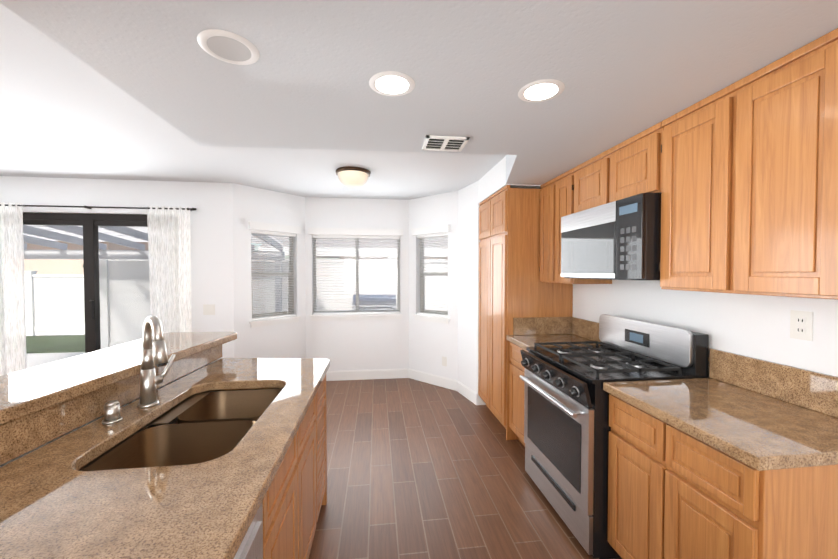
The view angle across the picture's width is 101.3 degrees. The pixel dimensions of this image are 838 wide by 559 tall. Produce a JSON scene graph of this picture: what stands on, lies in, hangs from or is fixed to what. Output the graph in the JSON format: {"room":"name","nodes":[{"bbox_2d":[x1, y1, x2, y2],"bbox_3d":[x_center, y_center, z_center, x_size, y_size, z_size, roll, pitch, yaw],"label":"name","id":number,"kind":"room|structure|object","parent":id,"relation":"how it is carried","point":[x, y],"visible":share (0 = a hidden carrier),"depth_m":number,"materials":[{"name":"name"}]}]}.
{"room":"kitchen","nodes":[
{"label":"kitchen","id":0,"kind":"room"},
{"bbox_2d":[0,176,233,358],"bbox_3d":[-3.917,0.105,3.692,3.700,2.545,0.160,0,1,-7],"label":"wall","id":1,"kind":"structure","parent":0,"point":[211,222],"depth_m":3.77,"materials":[{"name":"white paint"}]},
{"bbox_2d":[23,212,150,366],"bbox_3d":[-3.558,0.334,3.729,1.840,2.085,0.105,0,1,-7],"label":"door","id":2,"kind":"structure","parent":1,"relation":"in","point":[90,223],"depth_m":3.71,"materials":[{"name":"brown metal"}]},
{"bbox_2d":[0,204,196,210],"bbox_3d":[-3.475,-0.756,3.604,2.150,0.032,0.084,0,1,-7],"label":"curtain rod","id":3,"kind":"object","parent":1,"relation":"attached to","point":[91,207],"visible":1,"depth_m":3.58,"materials":[{"name":"black metal"}]},
{"bbox_2d":[0,202,26,375],"bbox_3d":[-4.265,0.289,3.502,0.442,2.135,0.075,0,1,-7],"label":"curtain","id":4,"kind":"object","parent":3,"relation":"hanging from","point":[13,357],"visible":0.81,"depth_m":3.51,"materials":[{"name":"white fabric"}]},
{"bbox_2d":[147,206,191,335],"bbox_3d":[-2.672,0.285,3.698,0.432,2.135,0.075,0,1,-7],"label":"curtain","id":5,"kind":"object","parent":3,"relation":"hanging from","point":[169,240],"visible":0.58,"depth_m":3.69,"materials":[{"name":"white fabric"}]},
{"bbox_2d":[203,304,214,314],"bbox_3d":[-2.326,0.335,3.808,0.120,0.116,0.008,0,1,-7],"label":"light switch","id":6,"kind":"object","parent":1,"relation":"attached to","point":[208,309],"visible":1,"depth_m":3.81,"materials":[{"name":"white plastic"}]},
{"bbox_2d":[0,3,505,199],"bbox_3d":[-1.839,-1.118,1.317,7.350,0.200,6.890,0,1,-7],"label":"ceiling","id":7,"kind":"structure","parent":0,"point":[64,113],"depth_m":2.84,"materials":[{"name":"white paint"}]},
{"bbox_2d":[336,166,370,187],"bbox_3d":[-0.648,-0.984,3.387,0.340,0.154,0.340,0,1,-7],"label":"flush ceiling light","id":8,"kind":"object","parent":7,"relation":"attached to","point":[352,177],"visible":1,"depth_m":3.28,"materials":[{"name":"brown glass"}]},
{"bbox_2d":[232,183,305,357],"bbox_3d":[-1.851,0.093,4.246,0.160,2.545,0.912,1,2,38],"label":"wall","id":9,"kind":"structure","parent":0,"point":[285,340],"depth_m":4.10,"materials":[{"name":"white paint"}]},
{"bbox_2d":[248,221,301,327],"bbox_3d":[-1.792,-0.061,4.248,0.175,1.228,0.662,1,2,38],"label":"bay window","id":10,"kind":"structure","parent":9,"relation":"in","point":[267,229],"depth_m":4.24,"materials":[{"name":"white"}]},
{"bbox_2d":[305,197,408,370],"bbox_3d":[-0.832,0.083,4.717,1.515,2.545,0.160,0,1,-7],"label":"wall","id":11,"kind":"structure","parent":0,"point":[345,345],"depth_m":4.64,"materials":[{"name":"white paint"}]},
{"bbox_2d":[308,228,402,320],"bbox_3d":[-0.842,-0.069,4.670,1.245,1.228,0.175,0,1,-7],"label":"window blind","id":12,"kind":"structure","parent":11,"relation":"in","point":[371,234],"depth_m":4.66,"materials":[{"name":"white plastic"}]},
{"bbox_2d":[326,368,408,380],"bbox_3d":[-0.821,1.294,4.656,1.365,0.127,0.014,0,1,-7],"label":"baseboard","id":13,"kind":"structure","parent":11,"relation":"attached to","point":[365,374],"depth_m":4.66,"materials":[{"name":"white wood"}]},
{"bbox_2d":[0,0,837,184],"bbox_3d":[0.427,-0.981,0.506,3.050,0.440,4.720,0,1,-7],"label":"ceiling","id":14,"kind":"structure","parent":0,"point":[622,70],"depth_m":1.23,"materials":[{"name":"white paint"}]},
{"bbox_2d":[197,29,259,64],"bbox_3d":[-0.634,-0.770,1.151,0.184,0.006,0.184,0,1,-7],"label":"recessed light","id":15,"kind":"object","parent":14,"relation":"in","point":[227,46],"visible":1,"depth_m":1.14,"materials":[{"name":"white plastic"}]},
{"bbox_2d":[369,71,414,95],"bbox_3d":[-0.107,-0.775,1.372,0.184,0.006,0.184,0,1,-7],"label":"recessed light","id":16,"kind":"object","parent":14,"relation":"in","point":[390,83],"visible":1,"depth_m":1.36,"materials":[{"name":"white plastic"}]},
{"bbox_2d":[422,135,468,151],"bbox_3d":[0.149,-0.785,1.993,0.240,0.012,0.200,0,1,-7],"label":"ceiling vent","id":17,"kind":"object","parent":14,"relation":"in","point":[444,143],"visible":0.98,"depth_m":1.98,"materials":[{"name":"white metal"}]},
{"bbox_2d":[518,79,564,101],"bbox_3d":[0.505,-0.776,1.424,0.184,0.006,0.184,0,1,-7],"label":"recessed light","id":18,"kind":"object","parent":14,"relation":"in","point":[541,90],"visible":1,"depth_m":1.41,"materials":[{"name":"white plastic"}]},
{"bbox_2d":[409,191,457,380],"bbox_3d":[0.258,0.088,4.485,0.911,2.545,0.160,1,2,41],"label":"wall","id":19,"kind":"structure","parent":0,"point":[431,344],"depth_m":4.43,"materials":[{"name":"white paint"}]},
{"bbox_2d":[412,225,449,323],"bbox_3d":[0.184,-0.066,4.489,0.601,1.228,0.175,1,2,41],"label":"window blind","id":20,"kind":"structure","parent":19,"relation":"in","point":[423,234],"depth_m":4.49,"materials":[{"name":"white plastic"}]},
{"bbox_2d":[409,369,456,390],"bbox_3d":[0.163,1.298,4.477,0.801,0.127,0.014,1,2,41],"label":"baseboard","id":21,"kind":"structure","parent":19,"relation":"attached to","point":[444,382],"depth_m":4.45,"materials":[{"name":"white wood"}]},
{"bbox_2d":[442,356,446,365],"bbox_3d":[0.320,1.034,4.340,0.072,0.116,0.008,1,2,41],"label":"outlet","id":22,"kind":"object","parent":19,"relation":"attached to","point":[444,361],"visible":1,"depth_m":4.33,"materials":[{"name":"white plastic"}]},
{"bbox_2d":[309,378,621,558],"bbox_3d":[-1.839,1.456,1.372,7.350,0.060,6.890,0,1,-7],"label":"floor","id":23,"kind":"structure","parent":0,"point":[416,469],"depth_m":2.36,"materials":[{"name":"brown wood"}]},
{"bbox_2d":[0,359,218,466],"bbox_3d":[-1.198,0.937,0.203,0.120,1.028,3.980,0,1,-4],"label":"wall","id":24,"kind":"structure","parent":23,"relation":"on","point":[174,421],"depth_m":1.30,"materials":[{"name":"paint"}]},
{"bbox_2d":[0,345,222,464],"bbox_3d":[-1.190,0.459,1.137,0.021,0.112,2.102,0,1,-4],"label":"backsplash","id":25,"kind":"structure","parent":24,"relation":"attached to","point":[24,435],"depth_m":1.18,"materials":[{"name":"stone"}]},
{"bbox_2d":[0,332,236,424],"bbox_3d":[-1.315,0.380,1.148,0.458,0.042,2.145,0,1,-4],"label":"bar","id":26,"kind":"object","parent":24,"relation":"on","point":[25,392],"visible":0.88,"depth_m":1.31,"materials":[{"name":"stone"}]},
{"bbox_2d":[234,503,262,558],"bbox_3d":[-0.701,1.008,0.629,0.641,0.868,0.596,0,1,-7],"label":"dishwasher","id":27,"kind":"object","parent":23,"relation":"on","point":[251,546],"visible":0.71,"depth_m":0.86,"materials":[{"name":"silver metal"}]},
{"bbox_2d":[210,375,326,516],"bbox_3d":[-0.881,0.978,1.957,0.648,0.872,0.517,0,1,-7],"label":"base cabinet","id":28,"kind":"object","parent":23,"relation":"on","point":[314,425],"depth_m":1.91,"materials":[{"name":"brown wood"}]},
{"bbox_2d":[0,358,329,558],"bbox_3d":[-0.795,0.548,0.564,0.870,0.040,3.311,0,1,-7],"label":"countertop","id":29,"kind":"structure","parent":28,"relation":"on","point":[56,502],"depth_m":0.86,"materials":[{"name":"stone"}]},
{"bbox_2d":[102,400,121,424],"bbox_3d":[-1.111,0.478,1.244,0.056,0.072,0.056,0,1,-7],"label":"air gap","id":30,"kind":"object","parent":29,"relation":"on","point":[112,412],"visible":1,"depth_m":1.23,"materials":[{"name":"silver metal"}]},
{"bbox_2d":[137,316,174,408],"bbox_3d":[-1.040,0.327,1.362,0.181,0.370,0.217,0,1,-7],"label":"pull-down faucet","id":31,"kind":"object","parent":29,"relation":"on","point":[153,357],"visible":1,"depth_m":1.37,"materials":[{"name":"silver metal"}]},
{"bbox_2d":[79,388,281,470],"bbox_3d":[-0.819,0.661,1.334,0.470,0.210,0.776,0,1,-7],"label":"double-bowl sink","id":32,"kind":"object","parent":29,"relation":"in","point":[212,426],"visible":0.38,"depth_m":1.34,"materials":[{"name":"brown metal"}]},
{"bbox_2d":[262,439,317,558],"bbox_3d":[-0.808,1.127,1.350,0.645,0.599,0.850,0,1,-7],"label":"base cabinet","id":33,"kind":"object","parent":23,"relation":"on","point":[294,499],"depth_m":1.32,"materials":[{"name":"brown wood"}]},
{"bbox_2d":[509,342,527,446],"bbox_3d":[1.094,0.961,2.751,0.583,0.873,0.505,0,1,-7],"label":"base cabinet","id":34,"kind":"object","parent":23,"relation":"on","point":[516,399],"visible":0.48,"depth_m":2.80,"materials":[{"name":"brown wood"}]},
{"bbox_2d":[478,185,572,439],"bbox_3d":[0.997,0.284,3.379,0.618,2.199,0.790,0,1,-7],"label":"pantry cabinet","id":35,"kind":"object","parent":23,"relation":"on","point":[511,285],"visible":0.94,"depth_m":3.00,"materials":[{"name":"brown wood"}]},
{"bbox_2d":[519,314,708,558],"bbox_3d":[1.090,0.833,2.107,0.713,1.155,0.752,0,1,-7],"label":"gas range","id":36,"kind":"object","parent":23,"relation":"on","point":[567,428],"visible":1,"depth_m":1.89,"materials":[{"name":"silver metal"}]},
{"bbox_2d":[608,394,837,558],"bbox_3d":[1.260,0.989,1.405,0.583,0.873,0.677,0,1,-7],"label":"base cabinet","id":37,"kind":"object","parent":23,"relation":"on","point":[674,493],"visible":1,"depth_m":1.21,"materials":[{"name":"brown wood"}]},
{"bbox_2d":[506,317,837,470],"bbox_3d":[1.171,0.443,2.012,0.607,0.190,1.967,0,1,-7],"label":"countertop","id":38,"kind":"structure","parent":37,"relation":"on","point":[758,414],"depth_m":1.37,"materials":[{"name":"stone"}]},
{"bbox_2d":[458,156,539,404],"bbox_3d":[0.975,0.104,3.731,0.880,2.545,1.500,0,1,-7],"label":"wall","id":39,"kind":"structure","parent":0,"point":[472,196],"depth_m":3.89,"materials":[{"name":"white paint"}]},
{"bbox_2d":[457,381,477,404],"bbox_3d":[0.552,1.308,3.985,0.014,0.127,0.481,0,1,-20],"label":"baseboard","id":40,"kind":"structure","parent":39,"relation":"attached to","point":[467,393],"depth_m":3.95,"materials":[{"name":"white wood"}]},
{"bbox_2d":[572,280,837,377],"bbox_3d":[1.668,0.160,1.086,0.150,2.545,5.520,0,1,-7],"label":"wall","id":41,"kind":"structure","parent":0,"point":[754,326],"depth_m":1.67,"materials":[{"name":"white paint"}]},
{"bbox_2d":[539,168,611,283],"bbox_3d":[1.226,-0.389,2.738,0.318,0.833,0.506,0,1,-7],"label":"upper cabinet","id":42,"kind":"object","parent":41,"relation":"attached to","point":[556,198],"visible":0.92,"depth_m":2.73,"materials":[{"name":"brown wood"}]},
{"bbox_2d":[574,122,663,212],"bbox_3d":[1.303,-0.619,2.103,0.318,0.347,0.756,0,1,-7],"label":"upper cabinet","id":43,"kind":"object","parent":41,"relation":"attached to","point":[631,166],"visible":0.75,"depth_m":1.96,"materials":[{"name":"brown wood"}]},
{"bbox_2d":[561,192,660,279],"bbox_3d":[1.260,-0.222,2.106,0.406,0.438,0.752,0,1,-7],"label":"microwave","id":44,"kind":"object","parent":43,"relation":"attached to","point":[618,239],"visible":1,"depth_m":1.90,"materials":[{"name":"silver metal"}]},
{"bbox_2d":[659,28,837,299],"bbox_3d":[1.393,-0.361,1.380,0.318,0.833,0.703,0,1,-7],"label":"upper cabinet","id":45,"kind":"object","parent":41,"relation":"attached to","point":[749,196],"visible":1,"depth_m":1.26,"materials":[{"name":"brown wood"}]},
{"bbox_2d":[790,310,812,340],"bbox_3d":[1.550,0.186,1.395,0.008,0.116,0.072,0,1,-7],"label":"outlet","id":46,"kind":"object","parent":41,"relation":"attached to","point":[801,325],"visible":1,"depth_m":1.39,"materials":[{"name":"white plastic"}]},
{"label":"outside","id":47,"kind":"structure","parent":0,"visible":0},
{"bbox_2d":[26,334,84,368],"bbox_3d":[-4.436,1.307,13.656,26.000,0.040,19.690,0,1,-7],"label":"patio","id":48,"kind":"structure","parent":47,"point":[52,356],"depth_m":6.43,"materials":[{"name":"grey concrete"}]},
{"bbox_2d":[26,335,84,353],"bbox_3d":[-11.492,1.415,7.140,10.400,0.020,1.900,0,1,-7],"label":"grass lawn","id":49,"kind":"structure","parent":48,"relation":"on","point":[54,346],"depth_m":7.40,"materials":[{"name":"green plant"}]},
{"bbox_2d":[23,225,284,311],"bbox_3d":[-5.074,0.258,5.116,5.250,2.416,2.662,0,1,-7],"label":"patio cover","id":50,"kind":"object","parent":48,"relation":"on","point":[123,254],"depth_m":6.00,"materials":[{"name":"grey"}]},
{"bbox_2d":[24,255,447,348],"bbox_3d":[-5.772,0.430,7.794,22.080,1.919,2.360,0,1,-7],"label":"fence","id":51,"kind":"object","parent":48,"relation":"on","point":[48,303],"depth_m":7.17,"materials":[{"name":"white plastic"}]},
{"bbox_2d":[24,235,447,273],"bbox_3d":[-7.141,-1.014,15.113,24.000,4.500,8.840,0,1,-7],"label":"neighbouring house","id":52,"kind":"structure","parent":48,"relation":"on","point":[40,265],"depth_m":11.54,"materials":[{"name":"beige paint"}]},
{"bbox_2d":[352,295,395,310],"bbox_3d":[-0.701,0.851,5.409,1.240,1.220,0.531,0,1,-7],"label":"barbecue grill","id":53,"kind":"object","parent":48,"relation":"on","point":[378,305],"depth_m":5.23,"materials":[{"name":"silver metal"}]}
]}

